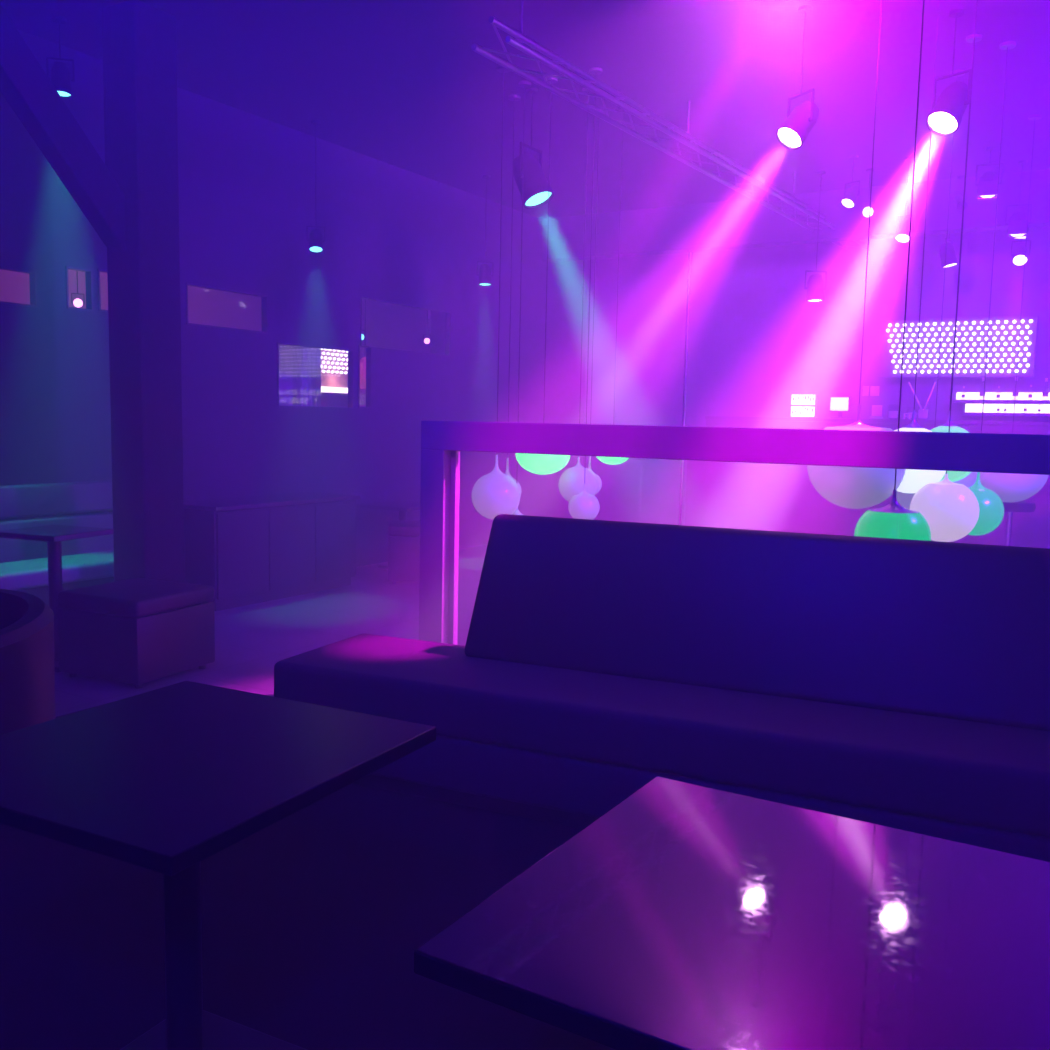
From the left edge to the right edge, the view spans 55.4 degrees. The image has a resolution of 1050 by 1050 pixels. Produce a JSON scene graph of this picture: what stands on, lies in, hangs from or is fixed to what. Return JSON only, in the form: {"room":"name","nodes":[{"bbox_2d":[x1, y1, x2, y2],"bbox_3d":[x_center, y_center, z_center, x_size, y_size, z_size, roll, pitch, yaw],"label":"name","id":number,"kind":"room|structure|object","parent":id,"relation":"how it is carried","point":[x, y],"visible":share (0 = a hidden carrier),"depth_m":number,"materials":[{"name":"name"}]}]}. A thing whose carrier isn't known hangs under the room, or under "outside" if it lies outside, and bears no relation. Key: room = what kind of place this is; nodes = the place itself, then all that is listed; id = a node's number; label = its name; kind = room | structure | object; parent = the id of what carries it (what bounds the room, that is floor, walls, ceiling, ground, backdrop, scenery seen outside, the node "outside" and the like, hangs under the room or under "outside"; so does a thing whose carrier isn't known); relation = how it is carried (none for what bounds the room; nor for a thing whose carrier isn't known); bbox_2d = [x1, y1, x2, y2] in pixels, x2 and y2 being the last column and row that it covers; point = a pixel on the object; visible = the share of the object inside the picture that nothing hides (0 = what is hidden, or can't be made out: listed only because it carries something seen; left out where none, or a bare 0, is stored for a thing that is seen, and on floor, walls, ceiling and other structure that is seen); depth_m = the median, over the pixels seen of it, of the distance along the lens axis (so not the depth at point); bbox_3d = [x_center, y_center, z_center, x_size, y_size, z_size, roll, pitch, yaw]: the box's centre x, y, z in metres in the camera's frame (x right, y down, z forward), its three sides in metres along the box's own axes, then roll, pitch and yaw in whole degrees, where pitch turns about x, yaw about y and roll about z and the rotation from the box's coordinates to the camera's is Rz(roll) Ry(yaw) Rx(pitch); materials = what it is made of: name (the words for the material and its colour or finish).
{"room":"entertainment venue","nodes":[
{"label":"entertainment venue","id":0,"kind":"room"},
{"bbox_2d":[0,0,184,582],"bbox_3d":[-2.648,-1.166,5.748,0.346,3.807,1.327,6,8,41],"label":"column","id":1,"kind":"structure","parent":0,"point":[130,200],"depth_m":5.94,"materials":[{"name":"paint"}]},
{"bbox_2d":[0,269,430,406],"bbox_3d":[-5.068,-1.448,8.217,0.100,3.750,14.200,5,7,31],"label":"wall","id":2,"kind":"structure","parent":0,"point":[388,326],"depth_m":11.21,"materials":[{"name":"paint"}]},
{"bbox_2d":[55,544,487,716],"bbox_3d":[0.156,0.908,5.268,12.400,0.100,14.400,5,7,31],"label":"floor","id":3,"kind":"structure","parent":0,"point":[251,639],"depth_m":6.63,"materials":[{"name":"stone"}]},
{"bbox_2d":[0,480,113,605],"bbox_3d":[-3.235,0.250,5.973,0.560,0.920,2.400,5,7,31],"label":"banquette","id":4,"kind":"object","parent":3,"relation":"on","point":[89,561],"visible":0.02,"depth_m":6.40,"materials":[{"name":"black leather"}]},
{"bbox_2d":[0,550,113,589],"bbox_3d":[-3.185,0.319,5.949,0.440,0.110,2.400,5,7,31],"label":"seat cushion","id":5,"kind":"object","parent":4,"relation":"on","point":[22,572],"depth_m":6.23,"materials":[{"name":"fabric"}]},
{"bbox_2d":[0,525,113,671],"bbox_3d":[-2.571,0.401,5.481,0.426,0.750,0.426,3,6,20],"label":"cocktail table","id":6,"kind":"object","parent":3,"relation":"on","point":[53,535],"visible":0.67,"depth_m":5.43,"materials":[{"name":"black paint"}]},
{"bbox_2d":[57,578,214,688],"bbox_3d":[-2.080,0.567,5.381,0.568,0.460,0.568,4,7,24],"label":"ottoman","id":7,"kind":"object","parent":3,"relation":"on","point":[136,631],"visible":1,"depth_m":5.17,"materials":[{"name":"black leather"}]},
{"bbox_2d":[57,578,213,617],"bbox_3d":[-2.076,0.384,5.362,0.568,0.090,0.568,4,7,24],"label":"seat cushion","id":8,"kind":"object","parent":7,"relation":"on","point":[136,597],"depth_m":5.20,"materials":[{"name":"fabric"}]},
{"bbox_2d":[184,492,359,610],"bbox_3d":[-2.010,0.168,7.803,0.570,0.750,1.530,5,7,31],"label":"sideboard","id":9,"kind":"object","parent":3,"relation":"on","point":[250,550],"visible":0.92,"depth_m":7.48,"materials":[{"name":"wood"}]},
{"bbox_2d":[357,500,419,568],"bbox_3d":[-1.141,0.103,9.312,0.580,0.600,0.620,5,7,31],"label":"table","id":10,"kind":"object","parent":3,"relation":"on","point":[401,506],"visible":0.45,"depth_m":9.15,"materials":[{"name":"black paint"}]},
{"bbox_2d":[388,520,419,583],"bbox_3d":[-0.942,0.232,8.610,0.468,0.500,0.468,0,6,-7],"label":"stool","id":11,"kind":"object","parent":3,"relation":"on","point":[404,535],"visible":0.53,"depth_m":8.37,"materials":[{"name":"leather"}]},
{"bbox_2d":[388,520,419,535],"bbox_3d":[-0.938,0.028,8.589,0.468,0.090,0.468,0,6,-7],"label":"seat cushion","id":12,"kind":"object","parent":11,"relation":"on","point":[395,527],"depth_m":8.36,"materials":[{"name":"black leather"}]},
{"bbox_2d":[678,252,691,524],"bbox_3d":[0.991,-0.464,6.284,0.120,2.450,0.120,5,7,31],"label":"support pole","id":13,"kind":"object","parent":3,"relation":"on","point":[689,254],"visible":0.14,"depth_m":6.23,"materials":[{"name":"metal"}]},
{"bbox_2d":[419,420,1049,644],"bbox_3d":[1.498,0.323,3.990,4.677,1.386,0.145,5,7,31],"label":"railing","id":14,"kind":"object","parent":3,"relation":"on","point":[442,442],"depth_m":4.41,"materials":[{"name":"purple metal"}]},
{"bbox_2d":[685,460,1049,547],"bbox_3d":[4.045,-0.062,9.484,5.300,1.110,0.560,5,7,31],"label":"wall","id":15,"kind":"structure","parent":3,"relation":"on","point":[736,495],"depth_m":10.10,"materials":[{"name":"paint"}]},
{"bbox_2d":[705,416,1049,434],"bbox_3d":[4.529,-0.344,10.448,5.400,1.488,0.650,5,7,31],"label":"bar cabinet","id":16,"kind":"object","parent":3,"relation":"on","point":[972,426],"visible":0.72,"depth_m":10.54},
{"bbox_2d":[705,416,1049,425],"bbox_3d":[4.545,-1.063,10.373,5.400,0.040,0.650,5,7,31],"label":"countertop","id":17,"kind":"structure","parent":16,"relation":"on","point":[1030,423],"depth_m":10.50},
{"bbox_2d":[790,394,817,417],"bbox_3d":[3.110,-1.328,11.161,0.282,0.262,0.067,5,7,31],"label":"lit sign","id":18,"kind":"object","parent":17,"relation":"on","point":[802,405],"visible":0.94,"depth_m":11.13,"materials":[{"name":"white plastic"}]},
{"bbox_2d":[829,396,850,417],"bbox_3d":[3.442,-1.284,10.909,0.234,0.241,0.140,7,8,43],"label":"screen","id":19,"kind":"object","parent":17,"relation":"on","point":[839,404],"visible":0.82,"depth_m":10.88,"materials":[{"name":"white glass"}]},
{"bbox_2d":[869,405,883,418],"bbox_3d":[3.763,-1.208,10.693,0.140,0.148,0.070,5,7,31],"label":"card holder","id":20,"kind":"object","parent":17,"relation":"on","point":[876,409],"visible":0.97,"depth_m":10.68,"materials":[{"name":"clear plastic"}]},
{"bbox_2d":[887,404,898,418],"bbox_3d":[3.886,-1.194,10.555,0.110,0.154,0.110,5,7,31],"label":"glass jar","id":21,"kind":"object","parent":17,"relation":"on","point":[891,414],"visible":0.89,"depth_m":10.52,"materials":[{"name":"clear glass"}]},
{"bbox_2d":[907,412,917,417],"bbox_3d":[4.049,-1.169,10.459,0.110,0.132,0.110,5,7,31],"label":"glass jar","id":22,"kind":"object","parent":17,"relation":"on","point":[916,416],"visible":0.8,"depth_m":10.43,"materials":[{"name":"clear glass"}]},
{"bbox_2d":[918,401,928,418],"bbox_3d":[4.142,-1.189,10.400,0.110,0.187,0.110,5,7,31],"label":"glass jar","id":23,"kind":"object","parent":17,"relation":"on","point":[922,413],"visible":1,"depth_m":10.37,"materials":[{"name":"clear glass"}]},
{"bbox_2d":[908,382,921,408],"bbox_3d":[4.069,-1.351,10.430,0.155,0.282,0.016,5,7,31],"label":"straw","id":24,"kind":"object","parent":23,"relation":"in","point":[908,382],"visible":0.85,"depth_m":10.43,"materials":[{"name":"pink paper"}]},
{"bbox_2d":[924,382,935,408],"bbox_3d":[4.193,-1.340,10.355,0.103,0.280,0.016,5,7,31],"label":"straw","id":25,"kind":"object","parent":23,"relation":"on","point":[934,382],"visible":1,"depth_m":10.35,"materials":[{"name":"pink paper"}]},
{"bbox_2d":[1002,501,1035,545],"bbox_3d":[3.889,0.220,8.059,0.400,0.840,0.400,5,7,31],"label":"bar stool","id":26,"kind":"object","parent":3,"relation":"on","point":[1010,508],"visible":0.29,"depth_m":7.89,"materials":[{"name":"metal"}]},
{"bbox_3d":[-0.140,1.352,0.444,7.700,0.012,5.600,5,7,31],"label":"carpet","id":27,"kind":"object","parent":3,"relation":"on","visible":0},
{"bbox_2d":[0,589,54,734],"bbox_3d":[-2.001,0.625,3.438,0.734,0.730,0.635,0,6,-9],"label":"armchair","id":28,"kind":"object","parent":27,"relation":"on","point":[27,658],"visible":0.62,"depth_m":3.32,"materials":[{"name":"fabric"}]},
{"bbox_2d":[0,681,435,1049],"bbox_3d":[-0.670,0.799,1.960,0.709,0.750,0.720,4,7,27],"label":"cocktail table","id":29,"kind":"object","parent":27,"relation":"on","point":[164,780],"visible":1,"depth_m":1.88,"materials":[{"name":"black wood"}]},
{"bbox_2d":[274,514,1049,861],"bbox_3d":[0.561,0.531,3.577,3.000,0.996,0.805,4,7,24],"label":"sofa","id":30,"kind":"object","parent":27,"relation":"on","point":[902,684],"visible":0.68,"depth_m":3.45,"materials":[{"name":"black fabric"}]},
{"bbox_2d":[274,633,1049,837],"bbox_3d":[0.521,0.681,3.510,3.000,0.190,0.625,4,7,24],"label":"seat cushion","id":31,"kind":"object","parent":30,"relation":"on","point":[986,776],"depth_m":3.25,"materials":[{"name":"fabric"}]},
{"bbox_2d":[414,777,1049,1049],"bbox_3d":[0.364,0.884,1.358,0.750,0.750,0.720,5,7,31],"label":"cocktail table","id":32,"kind":"object","parent":27,"relation":"on","point":[684,916],"visible":1,"depth_m":1.25,"materials":[{"name":"black paint"}]},
{"bbox_2d":[0,29,587,566],"bbox_3d":[-2.915,-1.267,6.929,0.050,3.750,14.200,5,7,31],"label":"wall","id":33,"kind":"structure","parent":0,"point":[393,233],"depth_m":8.38,"materials":[{"name":"paint"}]},
{"bbox_2d":[0,266,37,306],"bbox_3d":[-3.297,-1.501,6.249,0.060,0.227,0.493,5,7,31],"label":"window","id":34,"kind":"structure","parent":33,"relation":"in","point":[32,274],"depth_m":6.43,"materials":[{"name":"black metal"}]},
{"bbox_2d":[65,266,92,311],"bbox_3d":[-3.008,-1.584,6.719,0.060,0.277,0.195,5,7,31],"label":"window","id":35,"kind":"structure","parent":33,"relation":"in","point":[88,273],"depth_m":6.77,"materials":[{"name":"black metal"}]},
{"bbox_2d":[97,268,107,311],"bbox_3d":[-2.897,-1.614,6.901,0.060,0.285,0.142,5,7,31],"label":"window","id":36,"kind":"structure","parent":33,"relation":"in","point":[98,269],"depth_m":6.83,"materials":[{"name":"black metal"}]},
{"bbox_2d":[186,282,267,333],"bbox_3d":[-2.336,-1.688,7.827,0.060,0.307,0.822,5,7,31],"label":"window","id":37,"kind":"structure","parent":33,"relation":"in","point":[264,298],"depth_m":7.93,"materials":[{"name":"black metal"}]},
{"bbox_2d":[277,342,353,408],"bbox_3d":[-1.832,-1.289,8.726,0.060,0.534,0.952,5,7,31],"label":"window","id":38,"kind":"structure","parent":33,"relation":"in","point":[350,352],"depth_m":9.01,"materials":[{"name":"black metal"}]},
{"bbox_2d":[321,349,347,407],"bbox_3d":[-1.996,-0.824,10.364,0.068,2.190,0.485,5,7,31],"label":"panel","id":39,"kind":"object","parent":33,"relation":"attached to","point":[334,363],"visible":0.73,"depth_m":10.30,"materials":[{"name":"white"}]},
{"bbox_2d":[321,386,347,395],"bbox_3d":[-1.917,-1.374,10.265,0.140,0.080,0.485,5,7,31],"label":"bar shelf","id":40,"kind":"object","parent":39,"relation":"attached to","point":[324,390],"visible":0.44,"depth_m":10.25,"materials":[{"name":"white"}]},
{"bbox_2d":[358,345,371,407],"bbox_3d":[-1.502,-1.370,9.266,0.060,0.568,0.184,5,7,31],"label":"window","id":41,"kind":"structure","parent":33,"relation":"in","point":[368,350],"depth_m":9.32,"materials":[{"name":"black metal"}]},
{"bbox_2d":[360,296,450,356],"bbox_3d":[-1.160,-1.918,9.760,0.060,0.459,1.416,5,7,31],"label":"window","id":42,"kind":"structure","parent":33,"relation":"in","point":[448,314],"depth_m":9.95,"materials":[{"name":"black metal"}]},
{"bbox_2d":[541,169,1049,261],"bbox_3d":[4.401,-3.020,9.370,9.700,0.470,0.200,5,7,31],"label":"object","id":43,"kind":"structure","parent":33,"relation":"attached to","point":[743,223],"depth_m":10.28,"materials":[{"name":"paint"}]},
{"bbox_2d":[279,344,320,406],"bbox_3d":[-2.257,-0.802,9.813,0.052,2.210,0.688,5,7,31],"label":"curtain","id":44,"kind":"object","parent":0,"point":[299,367],"visible":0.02,"depth_m":9.79,"materials":[{"name":"fabric"}]},
{"bbox_2d":[0,0,1049,218],"bbox_3d":[0.236,-2.920,4.866,12.400,0.100,14.400,5,7,31],"label":"ceiling","id":45,"kind":"structure","parent":0,"point":[402,84],"depth_m":6.93,"materials":[{"name":"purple paint"}]},
{"bbox_2d":[46,15,74,98],"bbox_3d":[-2.810,-2.831,6.044,0.127,0.451,0.127,5,7,31],"label":"spotlight","id":46,"kind":"object","parent":45,"relation":"hanging from","point":[60,76],"visible":0.84,"depth_m":6.03,"materials":[{"name":"black metal"}]},
{"bbox_2d":[71,271,84,307],"bbox_3d":[-3.247,-2.381,7.220,0.088,1.610,0.110,-2,7,-25],"label":"spotlight","id":47,"kind":"object","parent":45,"relation":"hanging from","point":[77,302],"visible":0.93,"depth_m":7.26,"materials":[{"name":"black metal"}]},
{"bbox_2d":[307,120,324,253],"bbox_3d":[-1.689,-2.727,8.078,0.138,1.035,0.140,5,7,31],"label":"spotlight","id":48,"kind":"object","parent":45,"relation":"hanging from","point":[315,239],"visible":1,"depth_m":8.09,"materials":[{"name":"black metal"}]},
{"bbox_2d":[360,299,365,388],"bbox_3d":[-1.706,-2.489,10.682,0.260,2.054,0.260,5,7,31],"label":"pendant light","id":49,"kind":"object","parent":45,"relation":"hanging from","point":[362,360],"visible":0.28,"depth_m":10.66,"materials":[{"name":"purple"}]},
{"bbox_2d":[360,357,365,388],"bbox_3d":[-1.723,-1.637,10.772,0.260,0.340,0.260,5,7,31],"label":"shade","id":50,"kind":"object","parent":49,"relation":"hanging from","point":[363,360],"depth_m":10.66,"materials":[{"name":"purple"}]},
{"bbox_2d":[423,310,430,343],"bbox_3d":[-1.052,-2.740,10.817,0.088,1.557,0.109,1,6,-5],"label":"spotlight","id":51,"kind":"object","parent":45,"relation":"hanging from","point":[426,340],"visible":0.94,"depth_m":10.85,"materials":[{"name":"black metal"}]},
{"bbox_2d":[477,175,493,286],"bbox_3d":[-0.383,-2.869,9.758,0.141,1.052,0.140,5,7,31],"label":"spotlight","id":52,"kind":"object","parent":45,"relation":"hanging from","point":[484,274],"visible":1,"depth_m":9.77,"materials":[{"name":"black metal"}]},
{"bbox_2d":[471,65,519,519],"bbox_3d":[-0.175,-1.555,6.876,0.344,3.053,0.344,5,7,31],"label":"pendant","id":53,"kind":"object","parent":45,"relation":"hanging from","point":[495,493],"visible":0.91,"depth_m":6.89,"materials":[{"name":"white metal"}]},
{"bbox_2d":[505,94,521,496],"bbox_3d":[-0.108,-1.642,7.470,0.224,3.000,0.224,5,7,31],"label":"pendant","id":54,"kind":"object","parent":45,"relation":"hanging from","point":[513,97],"visible":0.48,"depth_m":7.46,"materials":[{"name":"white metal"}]},
{"bbox_2d":[512,81,530,514],"bbox_3d":[-0.035,-1.495,7.183,0.216,3.231,0.216,5,7,31],"label":"pendant","id":55,"kind":"object","parent":45,"relation":"hanging from","point":[523,84],"visible":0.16,"depth_m":7.13,"materials":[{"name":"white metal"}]},
{"bbox_2d":[513,88,553,208],"bbox_3d":[0.067,-2.700,7.178,0.283,0.828,0.294,-1,6,-18],"label":"spotlight","id":56,"kind":"object","parent":45,"relation":"hanging from","point":[536,187],"visible":0.97,"depth_m":7.13,"materials":[{"name":"black metal"}]},
{"bbox_2d":[516,77,569,474],"bbox_3d":[0.155,-1.725,7.058,0.397,2.739,0.397,5,7,31],"label":"pendant","id":57,"kind":"object","parent":45,"relation":"hanging from","point":[543,464],"visible":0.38,"depth_m":7.04,"materials":[{"name":"green glass"}]},
{"bbox_2d":[558,87,597,501],"bbox_3d":[0.421,-1.629,7.269,0.291,2.963,0.291,5,7,31],"label":"pendant","id":58,"kind":"object","parent":45,"relation":"hanging from","point":[571,481],"visible":0.86,"depth_m":7.30,"materials":[{"name":"white glass"}]},
{"bbox_2d":[568,67,601,519],"bbox_3d":[0.444,-1.540,6.876,0.221,3.057,0.221,5,7,31],"label":"pendant","id":59,"kind":"object","parent":45,"relation":"hanging from","point":[583,505],"visible":0.86,"depth_m":6.93,"materials":[{"name":"white glass"}]},
{"bbox_2d":[588,109,604,494],"bbox_3d":[0.535,-1.689,7.765,0.202,2.942,0.202,5,7,31],"label":"pendant","id":60,"kind":"object","parent":45,"relation":"hanging from","point":[599,481],"visible":0.34,"depth_m":7.78,"materials":[{"name":"white glass"}]},
{"bbox_2d":[596,107,628,464],"bbox_3d":[0.710,-1.804,7.652,0.292,2.684,0.292,5,7,31],"label":"pendant","id":61,"kind":"object","parent":45,"relation":"hanging from","point":[607,460],"visible":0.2,"depth_m":7.68,"materials":[{"name":"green glass"}]},
{"bbox_2d":[471,0,866,249],"bbox_3d":[1.790,-2.997,8.235,0.256,0.388,7.131,5,7,33],"label":"lighting truss","id":62,"kind":"object","parent":45,"relation":"hanging from","point":[520,37],"visible":0.84,"depth_m":6.67,"materials":[{"name":"metal"}]},
{"bbox_2d":[776,5,818,149],"bbox_3d":[1.558,-2.538,5.689,0.210,0.778,0.243,5,7,31],"label":"spotlight","id":63,"kind":"object","parent":45,"relation":"hanging from","point":[792,133],"visible":1,"depth_m":5.66,"materials":[{"name":"black metal"}]},
{"bbox_2d":[804,171,826,302],"bbox_3d":[2.741,-2.693,9.367,0.179,1.189,0.170,5,7,31],"label":"spotlight","id":64,"kind":"object","parent":45,"relation":"hanging from","point":[815,288],"visible":1,"depth_m":9.37,"materials":[{"name":"black metal"}]},
{"bbox_2d":[841,155,859,208],"bbox_3d":[2.859,-2.998,8.752,0.155,0.450,0.186,5,7,31],"label":"spotlight","id":65,"kind":"object","parent":45,"relation":"hanging from","point":[848,201],"visible":1,"depth_m":8.73,"materials":[{"name":"black metal"}]},
{"bbox_2d":[807,0,905,508],"bbox_3d":[1.792,-1.473,5.221,0.506,2.788,0.506,5,7,31],"label":"pendant","id":66,"kind":"object","parent":45,"relation":"hanging from","point":[846,487],"visible":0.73,"depth_m":5.18,"materials":[{"name":"white glass"}]},
{"bbox_2d":[861,168,875,217],"bbox_3d":[3.160,-3.039,9.182,0.126,0.445,0.165,5,7,31],"label":"spotlight","id":67,"kind":"object","parent":45,"relation":"hanging from","point":[865,212],"visible":0.87,"depth_m":9.15,"materials":[{"name":"black metal"}]},
{"bbox_2d":[854,0,930,540],"bbox_3d":[1.671,-1.279,4.337,0.324,2.994,0.324,5,7,31],"label":"pendant","id":68,"kind":"object","parent":45,"relation":"hanging from","point":[894,521],"visible":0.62,"depth_m":4.36,"materials":[{"name":"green glass"}]},
{"bbox_2d":[895,156,915,243],"bbox_3d":[3.340,-2.845,8.770,0.164,0.737,0.182,1,6,0],"label":"spotlight","id":69,"kind":"object","parent":45,"relation":"hanging from","point":[902,235],"visible":0.93,"depth_m":8.76,"materials":[{"name":"black metal"}]},
{"bbox_2d":[894,0,945,492],"bbox_3d":[2.220,-1.533,5.565,0.393,2.722,0.393,5,7,31],"label":"pendant","id":70,"kind":"object","parent":45,"relation":"hanging from","point":[913,480],"visible":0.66,"depth_m":5.56,"materials":[{"name":"white glass"}]},
{"bbox_2d":[892,69,976,508],"bbox_3d":[2.831,-1.531,6.771,0.598,2.953,0.598,5,7,31],"label":"pendant","id":71,"kind":"object","parent":45,"relation":"hanging from","point":[904,499],"visible":0.06,"depth_m":6.74,"materials":[{"name":"white glass"}]},
{"bbox_2d":[909,0,979,541],"bbox_3d":[2.255,-1.376,5.180,0.344,2.952,0.344,5,7,31],"label":"pendant","id":72,"kind":"object","parent":45,"relation":"hanging from","point":[950,509],"visible":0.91,"depth_m":5.19,"materials":[{"name":"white glass"}]},
{"bbox_2d":[926,9,971,135],"bbox_3d":[2.425,-2.569,5.690,0.226,0.680,0.269,5,7,31],"label":"spotlight","id":73,"kind":"object","parent":45,"relation":"hanging from","point":[949,109],"visible":0.96,"depth_m":5.66,"materials":[{"name":"black metal"}]},
{"bbox_2d":[940,231,958,268],"bbox_3d":[4.072,-2.870,9.551,0.171,0.819,0.167,1,6,0],"label":"spotlight","id":74,"kind":"object","parent":45,"relation":"hanging from","point":[951,259],"visible":0.9,"depth_m":9.54,"materials":[{"name":"black metal"}]},
{"bbox_2d":[930,34,981,481],"bbox_3d":[2.675,-1.603,6.160,0.372,2.688,0.372,5,7,31],"label":"pendant","id":75,"kind":"object","parent":45,"relation":"hanging from","point":[953,476],"visible":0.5,"depth_m":6.17,"materials":[{"name":"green glass"}]},
{"bbox_2d":[975,146,1003,200],"bbox_3d":[3.885,-2.939,8.380,0.208,0.446,0.316,5,7,31],"label":"spotlight","id":76,"kind":"object","parent":45,"relation":"hanging from","point":[987,187],"visible":0.89,"depth_m":8.34,"materials":[{"name":"black metal"}]},
{"bbox_2d":[968,41,1015,535],"bbox_3d":[2.923,-1.438,6.278,0.327,3.030,0.327,5,7,31],"label":"pendant","id":77,"kind":"object","parent":45,"relation":"hanging from","point":[991,512],"visible":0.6,"depth_m":6.28,"materials":[{"name":"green glass"}]},
{"bbox_2d":[980,114,1048,501],"bbox_3d":[3.802,-1.625,7.664,0.553,2.912,0.553,5,7,31],"label":"pendant","id":78,"kind":"object","parent":45,"relation":"hanging from","point":[1010,487],"visible":0.28,"depth_m":7.60,"materials":[{"name":"white glass"}]},
{"bbox_2d":[1005,160,1032,238],"bbox_3d":[4.347,-2.856,8.790,0.208,0.677,0.321,5,7,31],"label":"spotlight","id":79,"kind":"object","parent":45,"relation":"hanging from","point":[1017,227],"visible":0.95,"depth_m":8.76,"materials":[{"name":"black metal"}]},
{"bbox_2d":[1011,238,1030,266],"bbox_3d":[4.676,-2.841,9.395,0.167,0.819,0.216,5,7,31],"label":"spotlight","id":80,"kind":"object","parent":45,"relation":"hanging from","point":[1018,258],"visible":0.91,"depth_m":9.39,"materials":[{"name":"black metal"}]},
{"bbox_2d":[430,226,1049,524],"bbox_3d":[3.891,-1.570,11.162,12.400,3.750,0.100,5,7,31],"label":"wall","id":81,"kind":"structure","parent":0,"point":[755,341],"depth_m":11.70,"materials":[{"name":"paint"}]},
{"bbox_2d":[862,386,868,395],"bbox_3d":[3.803,-1.496,11.160,0.066,0.110,0.006,5,7,31],"label":"notice","id":82,"kind":"object","parent":81,"relation":"attached to","point":[865,388],"visible":1,"depth_m":11.16,"materials":[{"name":"white paper"}]},
{"bbox_2d":[870,386,879,395],"bbox_3d":[3.886,-1.489,11.111,0.097,0.110,0.006,5,7,31],"label":"notice","id":83,"kind":"object","parent":81,"relation":"attached to","point":[874,390],"visible":1,"depth_m":11.11,"materials":[{"name":"white paper"}]},
{"bbox_2d":[877,315,1038,377],"bbox_3d":[4.530,-1.857,10.514,1.523,0.609,0.299,5,7,31],"label":"panel","id":84,"kind":"object","parent":81,"relation":"attached to","point":[972,332],"visible":0.94,"depth_m":10.39,"materials":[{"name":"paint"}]},
{"bbox_2d":[952,392,1049,403],"bbox_3d":[5.067,-1.303,10.239,1.266,0.115,0.300,5,7,31],"label":"bar shelf","id":85,"kind":"object","parent":81,"relation":"attached to","point":[953,401],"depth_m":10.37,"materials":[{"name":"paint"}]},
{"bbox_2d":[979,378,985,395],"bbox_3d":[4.737,-1.410,10.348,0.061,0.230,0.061,5,7,31],"label":"liquor bottle","id":86,"kind":"object","parent":85,"relation":"on","point":[981,392],"visible":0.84,"depth_m":10.33,"materials":[{"name":"clear glass"}]},
{"bbox_2d":[1012,377,1018,395],"bbox_3d":[5.001,-1.390,10.189,0.062,0.235,0.062,5,7,31],"label":"liquor bottle","id":87,"kind":"object","parent":85,"relation":"on","point":[1017,392],"visible":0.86,"depth_m":10.17,"materials":[{"name":"clear glass"}]},
{"bbox_2d":[1042,378,1048,396],"bbox_3d":[5.234,-1.365,10.050,0.059,0.224,0.059,5,7,31],"label":"liquor bottle","id":88,"kind":"object","parent":85,"relation":"on","point":[1045,394],"visible":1,"depth_m":10.04,"materials":[{"name":"clear glass"}]},
{"bbox_2d":[960,404,1049,416],"bbox_3d":[5.109,-1.175,10.226,1.180,0.125,0.300,5,7,31],"label":"bar shelf","id":89,"kind":"object","parent":81,"relation":"attached to","point":[961,413],"depth_m":10.36,"materials":[{"name":"paint"}]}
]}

